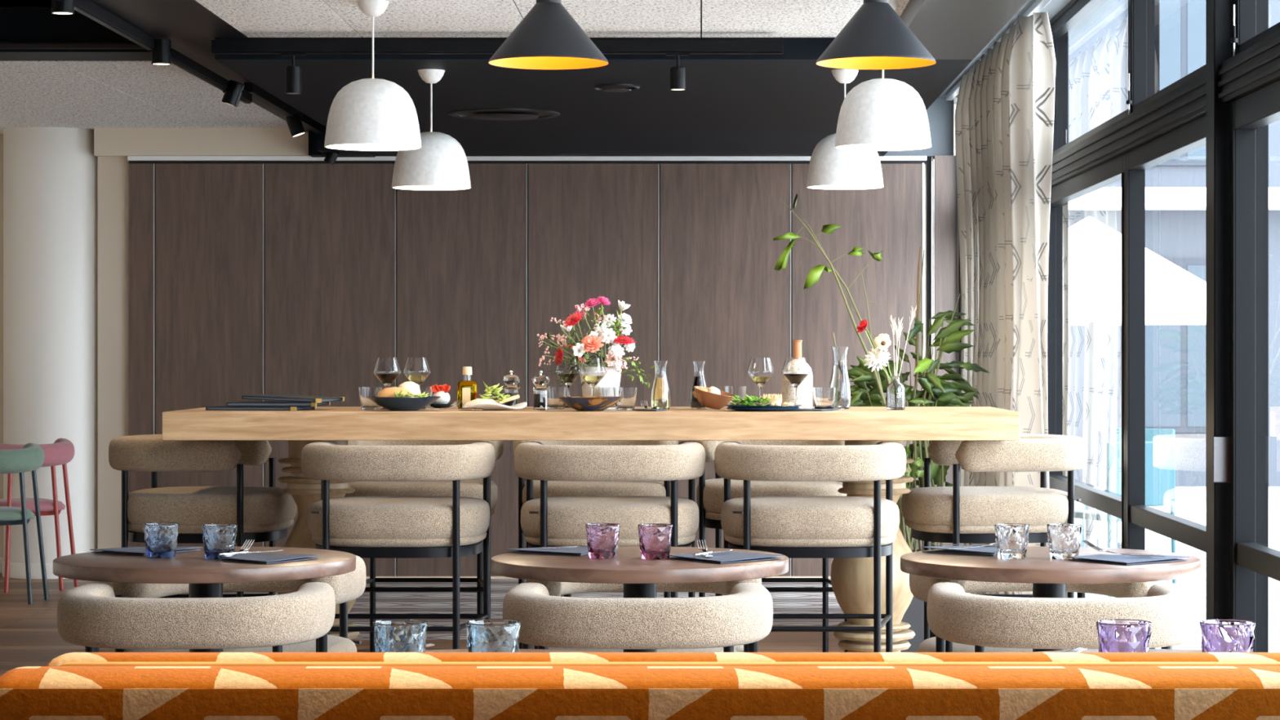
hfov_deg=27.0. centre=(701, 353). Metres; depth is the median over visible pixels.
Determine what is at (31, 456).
chair
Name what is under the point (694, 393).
bread piece
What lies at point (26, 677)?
cushion
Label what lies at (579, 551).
napkin
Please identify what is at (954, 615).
tub chair
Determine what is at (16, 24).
trim
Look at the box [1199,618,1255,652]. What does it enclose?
tumbler
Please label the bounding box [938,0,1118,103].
ceiling
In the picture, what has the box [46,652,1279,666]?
cushion
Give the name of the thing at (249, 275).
wall
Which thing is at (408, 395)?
salad
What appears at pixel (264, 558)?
napkin
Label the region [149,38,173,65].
track spotlight
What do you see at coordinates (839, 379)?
carafe
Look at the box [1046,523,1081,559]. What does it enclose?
tumbler
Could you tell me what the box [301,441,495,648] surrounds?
bar stool
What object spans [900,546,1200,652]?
round table
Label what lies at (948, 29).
ceiling
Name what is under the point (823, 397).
tumbler
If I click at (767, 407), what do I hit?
plate
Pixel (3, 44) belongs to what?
ceiling pipe
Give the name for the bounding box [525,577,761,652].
tub chair
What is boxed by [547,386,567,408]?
tumbler
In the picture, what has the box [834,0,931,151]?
pendant lamp
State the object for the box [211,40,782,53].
ceiling beam
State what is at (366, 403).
tumbler
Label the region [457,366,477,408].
oil bottle
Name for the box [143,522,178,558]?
tumbler
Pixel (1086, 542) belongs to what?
fork
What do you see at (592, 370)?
wine glass
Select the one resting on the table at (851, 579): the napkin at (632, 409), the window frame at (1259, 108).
the napkin at (632, 409)
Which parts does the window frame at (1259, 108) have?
door handle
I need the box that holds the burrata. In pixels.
[432,384,450,404]
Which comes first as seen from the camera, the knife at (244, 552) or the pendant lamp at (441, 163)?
the knife at (244, 552)
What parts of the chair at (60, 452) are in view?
leg, seat, backrest, seat frame, leg, leg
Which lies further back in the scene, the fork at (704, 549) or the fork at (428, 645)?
the fork at (704, 549)
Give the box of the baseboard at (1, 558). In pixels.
[0,557,3,573]
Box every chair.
[0,438,78,592]
[0,443,48,604]
[57,582,335,652]
[113,555,366,652]
[502,582,773,652]
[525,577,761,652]
[909,573,1158,652]
[926,582,1201,652]
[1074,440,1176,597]
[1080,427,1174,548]
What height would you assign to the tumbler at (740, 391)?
0.083 m
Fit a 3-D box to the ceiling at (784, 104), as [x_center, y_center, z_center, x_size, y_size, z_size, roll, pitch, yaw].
[-0.415,-1.317,12.850,2.930,0.365,5.100,0,0,0]
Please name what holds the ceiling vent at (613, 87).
in the ceiling at (784, 104)
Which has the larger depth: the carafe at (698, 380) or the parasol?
the parasol
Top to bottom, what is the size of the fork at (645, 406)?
0.029 m
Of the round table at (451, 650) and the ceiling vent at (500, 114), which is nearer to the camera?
the round table at (451, 650)
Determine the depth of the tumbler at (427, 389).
10.02 m
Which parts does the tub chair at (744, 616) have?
leg, leg, leg, leg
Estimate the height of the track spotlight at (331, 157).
0.089 m
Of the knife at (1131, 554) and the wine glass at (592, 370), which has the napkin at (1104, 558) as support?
the knife at (1131, 554)
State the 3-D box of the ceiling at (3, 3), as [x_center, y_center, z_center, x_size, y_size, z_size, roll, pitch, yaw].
[-1.875,-1.800,6.450,7.250,0.200,19.100,0,0,0]
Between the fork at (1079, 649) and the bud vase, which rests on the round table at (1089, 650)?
the fork at (1079, 649)
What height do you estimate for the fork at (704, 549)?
0.033 m
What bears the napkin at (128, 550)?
on the round table at (205, 578)
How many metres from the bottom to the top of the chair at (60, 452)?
0.828 m
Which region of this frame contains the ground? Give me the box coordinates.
[1074,486,1279,652]
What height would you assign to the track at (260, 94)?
0.045 m
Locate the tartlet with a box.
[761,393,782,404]
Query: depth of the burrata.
10.13 m
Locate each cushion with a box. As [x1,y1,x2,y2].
[0,666,1279,688]
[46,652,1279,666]
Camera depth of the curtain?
11.45 m
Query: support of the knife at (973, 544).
on the napkin at (987, 551)
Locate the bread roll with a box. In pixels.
[466,398,500,406]
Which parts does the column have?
baseboard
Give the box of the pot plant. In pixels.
[828,246,989,652]
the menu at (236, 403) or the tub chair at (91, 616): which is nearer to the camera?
the tub chair at (91, 616)
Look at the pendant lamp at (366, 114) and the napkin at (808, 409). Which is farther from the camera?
the napkin at (808, 409)
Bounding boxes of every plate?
[462,401,527,409]
[723,404,803,411]
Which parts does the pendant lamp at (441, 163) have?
cord, lamp shade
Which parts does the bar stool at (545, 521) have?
leg, leg, seat frame, seat, backrest, leg, leg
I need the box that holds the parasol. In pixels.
[1070,216,1205,548]
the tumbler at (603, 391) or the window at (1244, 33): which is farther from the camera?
the tumbler at (603, 391)
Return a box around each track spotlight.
[51,0,74,14]
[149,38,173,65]
[221,80,244,106]
[280,53,305,94]
[285,113,305,137]
[323,151,339,164]
[666,53,689,90]
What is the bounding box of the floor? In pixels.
[0,573,844,676]
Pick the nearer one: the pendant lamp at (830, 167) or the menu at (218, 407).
the menu at (218, 407)
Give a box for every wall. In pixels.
[0,103,956,578]
[884,97,953,160]
[933,155,957,549]
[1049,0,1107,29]
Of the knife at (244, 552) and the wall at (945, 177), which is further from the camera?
the wall at (945, 177)
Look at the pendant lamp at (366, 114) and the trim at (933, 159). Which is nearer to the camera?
the pendant lamp at (366, 114)
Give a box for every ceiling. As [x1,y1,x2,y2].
[0,0,51,7]
[0,61,288,133]
[195,0,909,37]
[214,36,973,156]
[899,0,1027,59]
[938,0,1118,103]
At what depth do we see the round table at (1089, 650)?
4.91 m
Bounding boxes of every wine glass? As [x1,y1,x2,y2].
[373,357,400,409]
[403,357,431,408]
[555,357,580,408]
[578,357,606,395]
[746,357,774,404]
[782,357,809,408]
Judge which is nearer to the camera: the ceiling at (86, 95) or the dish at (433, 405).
the dish at (433, 405)
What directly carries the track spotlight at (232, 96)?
attached to the track at (87, 8)
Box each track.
[57,0,252,103]
[244,82,323,133]
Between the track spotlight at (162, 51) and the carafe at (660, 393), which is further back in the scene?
the track spotlight at (162, 51)
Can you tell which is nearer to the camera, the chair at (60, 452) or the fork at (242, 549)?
the fork at (242, 549)
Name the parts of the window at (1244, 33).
latch rod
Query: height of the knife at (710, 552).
0.007 m
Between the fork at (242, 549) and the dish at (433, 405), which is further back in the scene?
the dish at (433, 405)
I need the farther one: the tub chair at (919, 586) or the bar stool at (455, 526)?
the bar stool at (455, 526)
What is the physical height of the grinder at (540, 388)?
0.145 m
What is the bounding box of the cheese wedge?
[498,395,519,403]
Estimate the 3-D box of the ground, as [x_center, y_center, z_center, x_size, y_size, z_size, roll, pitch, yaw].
[20.850,1.450,25.000,38.300,0.200,70.000,0,0,0]
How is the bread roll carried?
on the serving plate at (486, 406)
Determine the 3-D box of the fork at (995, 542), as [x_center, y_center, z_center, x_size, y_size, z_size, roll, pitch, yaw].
[0.769,0.526,7.356,0.200,0.021,0.025,0,0,-21]
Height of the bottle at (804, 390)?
0.257 m
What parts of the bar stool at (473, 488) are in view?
leg, seat, backrest, leg, leg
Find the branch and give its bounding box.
[773,194,911,550]
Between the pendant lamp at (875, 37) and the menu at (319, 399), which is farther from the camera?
the menu at (319, 399)
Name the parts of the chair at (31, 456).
seat frame, seat, backrest, leg, leg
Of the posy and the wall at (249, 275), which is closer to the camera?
the posy
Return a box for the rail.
[945,0,1051,100]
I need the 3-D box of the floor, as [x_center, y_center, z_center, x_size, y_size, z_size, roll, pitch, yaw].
[-1.825,1.350,6.400,7.150,0.100,18.800,0,0,0]
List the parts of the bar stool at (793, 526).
leg, leg, seat, seat frame, backrest, leg, leg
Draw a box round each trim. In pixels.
[0,7,151,61]
[89,0,322,132]
[308,125,375,157]
[925,155,931,444]
[933,159,934,484]
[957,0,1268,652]
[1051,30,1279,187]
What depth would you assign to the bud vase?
9.77 m
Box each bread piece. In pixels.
[692,387,708,397]
[707,386,720,395]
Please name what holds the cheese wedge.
on the serving plate at (486, 406)
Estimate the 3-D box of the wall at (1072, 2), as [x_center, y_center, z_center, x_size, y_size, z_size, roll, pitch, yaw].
[1.590,-0.175,9.200,0.180,3.050,13.200,0,0,0]
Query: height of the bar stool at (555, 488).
0.985 m
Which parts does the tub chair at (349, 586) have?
leg, seat, backrest, leg, leg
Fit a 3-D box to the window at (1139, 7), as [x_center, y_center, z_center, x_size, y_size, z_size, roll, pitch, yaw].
[1.572,-1.155,8.815,0.076,0.610,1.730,0,0,0]
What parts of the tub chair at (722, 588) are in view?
leg, backrest, seat, leg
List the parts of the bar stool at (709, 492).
leg, seat frame, leg, backrest, seat, leg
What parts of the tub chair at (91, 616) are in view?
leg, leg, leg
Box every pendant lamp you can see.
[324,0,421,151]
[391,69,471,190]
[488,0,608,69]
[806,69,883,189]
[816,0,936,69]
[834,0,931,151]
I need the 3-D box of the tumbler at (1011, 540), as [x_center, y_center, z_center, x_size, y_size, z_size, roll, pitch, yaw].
[0.829,0.502,7.117,0.093,0.090,0.093,0,0,-35]
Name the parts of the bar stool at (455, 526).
leg, leg, backrest, seat, seat frame, leg, leg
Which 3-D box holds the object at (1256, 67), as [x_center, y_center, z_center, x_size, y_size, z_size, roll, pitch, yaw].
[1.586,-0.790,9.030,0.148,0.120,12.660,0,0,0]
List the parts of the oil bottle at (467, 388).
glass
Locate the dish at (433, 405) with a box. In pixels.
[431,403,456,408]
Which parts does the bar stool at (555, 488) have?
leg, seat, backrest, leg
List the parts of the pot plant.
planter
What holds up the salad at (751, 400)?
on the plate at (767, 407)
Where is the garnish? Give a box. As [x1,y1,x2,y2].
[480,382,510,402]
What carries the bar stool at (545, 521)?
on the floor
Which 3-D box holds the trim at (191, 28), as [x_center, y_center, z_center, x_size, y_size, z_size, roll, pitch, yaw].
[-2.015,-1.360,6.200,0.530,0.280,18.400,0,0,0]
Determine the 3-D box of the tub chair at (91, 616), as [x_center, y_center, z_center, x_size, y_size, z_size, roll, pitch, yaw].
[-1.261,0.944,6.683,0.679,0.713,0.689,0,0,-3]
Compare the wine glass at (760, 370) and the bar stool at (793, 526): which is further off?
the wine glass at (760, 370)
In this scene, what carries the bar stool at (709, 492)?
on the floor
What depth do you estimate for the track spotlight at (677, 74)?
10.12 m
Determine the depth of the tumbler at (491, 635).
4.48 m
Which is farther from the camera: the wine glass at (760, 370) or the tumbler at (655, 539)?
the wine glass at (760, 370)
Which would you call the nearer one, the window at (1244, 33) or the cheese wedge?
the window at (1244, 33)
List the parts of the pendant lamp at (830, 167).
lamp shade, cord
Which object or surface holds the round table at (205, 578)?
on the floor
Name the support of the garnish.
on the serving plate at (486, 406)
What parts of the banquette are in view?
panel, welt rail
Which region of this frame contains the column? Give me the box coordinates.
[2,127,97,579]
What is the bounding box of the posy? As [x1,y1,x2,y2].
[856,306,916,382]
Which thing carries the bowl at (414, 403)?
on the table at (851, 579)
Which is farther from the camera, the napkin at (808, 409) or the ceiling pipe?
the ceiling pipe
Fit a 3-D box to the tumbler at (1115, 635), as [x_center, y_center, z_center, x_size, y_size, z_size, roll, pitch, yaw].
[0.716,0.501,4.520,0.093,0.092,0.094,0,0,-31]
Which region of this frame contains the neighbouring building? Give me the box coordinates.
[1070,0,1279,486]
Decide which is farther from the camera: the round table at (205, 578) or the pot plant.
the pot plant
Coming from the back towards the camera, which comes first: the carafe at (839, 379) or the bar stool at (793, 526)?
the carafe at (839, 379)
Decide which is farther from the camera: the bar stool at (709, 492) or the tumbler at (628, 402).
the bar stool at (709, 492)
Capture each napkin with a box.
[89,546,201,555]
[220,552,319,564]
[506,546,587,555]
[631,408,665,410]
[668,551,783,563]
[790,408,839,410]
[920,545,996,555]
[1066,552,1189,564]
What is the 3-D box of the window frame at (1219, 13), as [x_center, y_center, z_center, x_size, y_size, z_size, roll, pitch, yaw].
[1.570,-0.175,9.010,0.180,2.950,12.820,0,0,0]
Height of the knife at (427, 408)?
0.007 m
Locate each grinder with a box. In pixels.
[502,370,519,406]
[531,370,549,410]
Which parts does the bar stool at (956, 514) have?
leg, leg, seat frame, seat, backrest, leg, leg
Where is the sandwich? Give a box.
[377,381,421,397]
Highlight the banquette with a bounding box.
[0,652,1279,719]
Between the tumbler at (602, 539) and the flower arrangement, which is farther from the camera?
the flower arrangement
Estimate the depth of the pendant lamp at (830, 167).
10.59 m
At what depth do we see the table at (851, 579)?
9.46 m
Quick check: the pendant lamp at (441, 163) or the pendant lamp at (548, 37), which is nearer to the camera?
the pendant lamp at (548, 37)
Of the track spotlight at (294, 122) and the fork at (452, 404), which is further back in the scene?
the track spotlight at (294, 122)
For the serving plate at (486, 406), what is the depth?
9.66 m
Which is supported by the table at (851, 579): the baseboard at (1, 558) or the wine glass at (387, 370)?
the wine glass at (387, 370)
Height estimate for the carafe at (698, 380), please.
0.178 m
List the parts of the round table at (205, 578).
post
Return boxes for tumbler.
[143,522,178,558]
[201,523,237,559]
[358,386,382,409]
[373,618,428,652]
[419,386,432,408]
[466,618,520,652]
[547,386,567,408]
[585,523,620,558]
[598,386,622,408]
[613,387,637,410]
[637,523,672,559]
[724,386,746,408]
[812,387,835,408]
[994,523,1029,559]
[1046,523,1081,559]
[1096,618,1151,652]
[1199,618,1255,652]
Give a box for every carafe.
[650,360,670,410]
[688,361,706,408]
[829,346,850,408]
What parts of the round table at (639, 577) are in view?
post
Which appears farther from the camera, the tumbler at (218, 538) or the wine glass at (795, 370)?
the wine glass at (795, 370)
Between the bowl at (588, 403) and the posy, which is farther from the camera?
the posy
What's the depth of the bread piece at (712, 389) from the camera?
9.78 m
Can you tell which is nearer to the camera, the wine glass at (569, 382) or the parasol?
the wine glass at (569, 382)
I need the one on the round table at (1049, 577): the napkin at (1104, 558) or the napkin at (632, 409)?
the napkin at (1104, 558)
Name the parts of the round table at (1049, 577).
post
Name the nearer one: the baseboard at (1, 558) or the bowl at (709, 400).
the bowl at (709, 400)
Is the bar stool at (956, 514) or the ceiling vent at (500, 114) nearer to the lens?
the bar stool at (956, 514)
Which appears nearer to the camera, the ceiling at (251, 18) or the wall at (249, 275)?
the ceiling at (251, 18)
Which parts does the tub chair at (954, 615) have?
leg, leg, leg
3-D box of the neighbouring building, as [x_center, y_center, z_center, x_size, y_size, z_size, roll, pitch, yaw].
[8.900,-3.150,29.750,14.000,9.100,6.500,0,0,0]
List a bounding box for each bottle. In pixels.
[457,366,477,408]
[782,340,813,408]
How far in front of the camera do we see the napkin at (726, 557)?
7.07 m
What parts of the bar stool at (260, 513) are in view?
leg, leg, backrest, seat frame, seat, leg, leg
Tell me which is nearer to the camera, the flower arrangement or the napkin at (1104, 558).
the napkin at (1104, 558)
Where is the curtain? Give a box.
[955,11,1056,594]
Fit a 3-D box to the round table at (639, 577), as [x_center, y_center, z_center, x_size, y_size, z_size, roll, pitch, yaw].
[-0.165,0.924,7.170,0.800,0.752,0.800,0,0,0]
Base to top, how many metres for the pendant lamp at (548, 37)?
0.440 m
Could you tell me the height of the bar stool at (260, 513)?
0.985 m
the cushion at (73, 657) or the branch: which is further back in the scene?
the branch
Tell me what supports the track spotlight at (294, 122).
attached to the track at (260, 94)
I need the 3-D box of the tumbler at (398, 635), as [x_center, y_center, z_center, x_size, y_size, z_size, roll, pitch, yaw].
[-0.510,0.501,4.520,0.093,0.092,0.093,0,0,35]
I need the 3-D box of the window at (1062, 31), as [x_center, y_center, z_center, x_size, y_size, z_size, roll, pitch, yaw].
[1.572,-1.155,10.890,0.076,0.610,2.420,0,0,0]
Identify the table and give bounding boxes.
[53,546,355,652]
[162,406,1019,652]
[425,648,602,652]
[490,546,788,652]
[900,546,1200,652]
[1034,648,1202,652]
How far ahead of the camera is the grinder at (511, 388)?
9.93 m
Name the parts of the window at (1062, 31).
glass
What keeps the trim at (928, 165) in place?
attached to the wall at (945, 177)
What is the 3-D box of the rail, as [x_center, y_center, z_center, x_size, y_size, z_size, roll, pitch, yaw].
[1.320,-1.458,12.150,0.240,0.045,6.300,0,0,0]
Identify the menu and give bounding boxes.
[205,405,316,410]
[226,401,330,406]
[241,394,344,403]
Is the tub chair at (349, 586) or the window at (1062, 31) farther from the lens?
the window at (1062, 31)
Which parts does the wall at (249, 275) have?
panel, panel, panel, panel, panel, panel, panel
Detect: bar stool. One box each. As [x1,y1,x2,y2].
[108,434,297,649]
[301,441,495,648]
[343,440,503,652]
[513,440,678,648]
[514,440,706,648]
[691,440,848,652]
[714,441,906,652]
[901,434,1087,639]
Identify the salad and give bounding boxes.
[394,388,428,397]
[728,394,771,405]
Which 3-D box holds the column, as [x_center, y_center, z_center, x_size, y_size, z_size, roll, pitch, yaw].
[-3.790,0.000,15.600,0.582,2.600,0.582,0,0,0]
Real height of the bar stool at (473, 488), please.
0.985 m
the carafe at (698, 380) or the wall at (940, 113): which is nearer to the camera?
the carafe at (698, 380)
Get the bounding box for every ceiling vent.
[447,108,559,120]
[593,83,639,92]
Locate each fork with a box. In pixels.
[222,539,254,556]
[426,643,434,648]
[440,400,461,408]
[541,543,586,548]
[640,400,648,408]
[696,539,713,556]
[947,542,995,548]
[1064,646,1087,652]
[1082,540,1146,556]
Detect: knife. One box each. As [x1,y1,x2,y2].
[218,549,283,555]
[426,408,483,409]
[693,549,732,555]
[932,543,996,546]
[1084,553,1165,556]
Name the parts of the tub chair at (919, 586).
leg, leg, seat, backrest, leg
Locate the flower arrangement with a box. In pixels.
[537,296,654,396]
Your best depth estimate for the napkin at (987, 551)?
7.30 m
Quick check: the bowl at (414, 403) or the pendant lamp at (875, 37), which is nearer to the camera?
the pendant lamp at (875, 37)
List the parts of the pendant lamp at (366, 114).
lamp shade, cord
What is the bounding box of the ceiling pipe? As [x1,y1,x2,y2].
[0,40,145,48]
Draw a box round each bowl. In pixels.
[367,395,439,410]
[556,395,624,411]
[693,386,733,409]
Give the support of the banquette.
on the floor
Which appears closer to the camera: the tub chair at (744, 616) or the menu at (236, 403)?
the tub chair at (744, 616)
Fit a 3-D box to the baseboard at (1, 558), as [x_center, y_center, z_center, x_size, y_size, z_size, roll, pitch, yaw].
[-4.450,1.255,15.793,1.900,0.090,0.015,0,0,0]
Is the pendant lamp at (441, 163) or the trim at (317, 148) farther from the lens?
the trim at (317, 148)
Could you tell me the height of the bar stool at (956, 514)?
0.985 m
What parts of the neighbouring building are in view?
pane, pane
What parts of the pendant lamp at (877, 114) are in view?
lamp shade, cord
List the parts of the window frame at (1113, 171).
glass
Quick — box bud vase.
[886,375,905,409]
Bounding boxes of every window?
[1050,0,1128,156]
[1125,0,1205,114]
[1230,0,1279,55]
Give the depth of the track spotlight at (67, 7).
8.87 m
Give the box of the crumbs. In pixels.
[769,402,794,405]
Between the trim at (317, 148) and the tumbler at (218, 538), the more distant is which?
the trim at (317, 148)
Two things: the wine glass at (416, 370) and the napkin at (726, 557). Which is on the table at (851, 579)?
the wine glass at (416, 370)
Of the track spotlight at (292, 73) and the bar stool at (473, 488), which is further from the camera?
the bar stool at (473, 488)

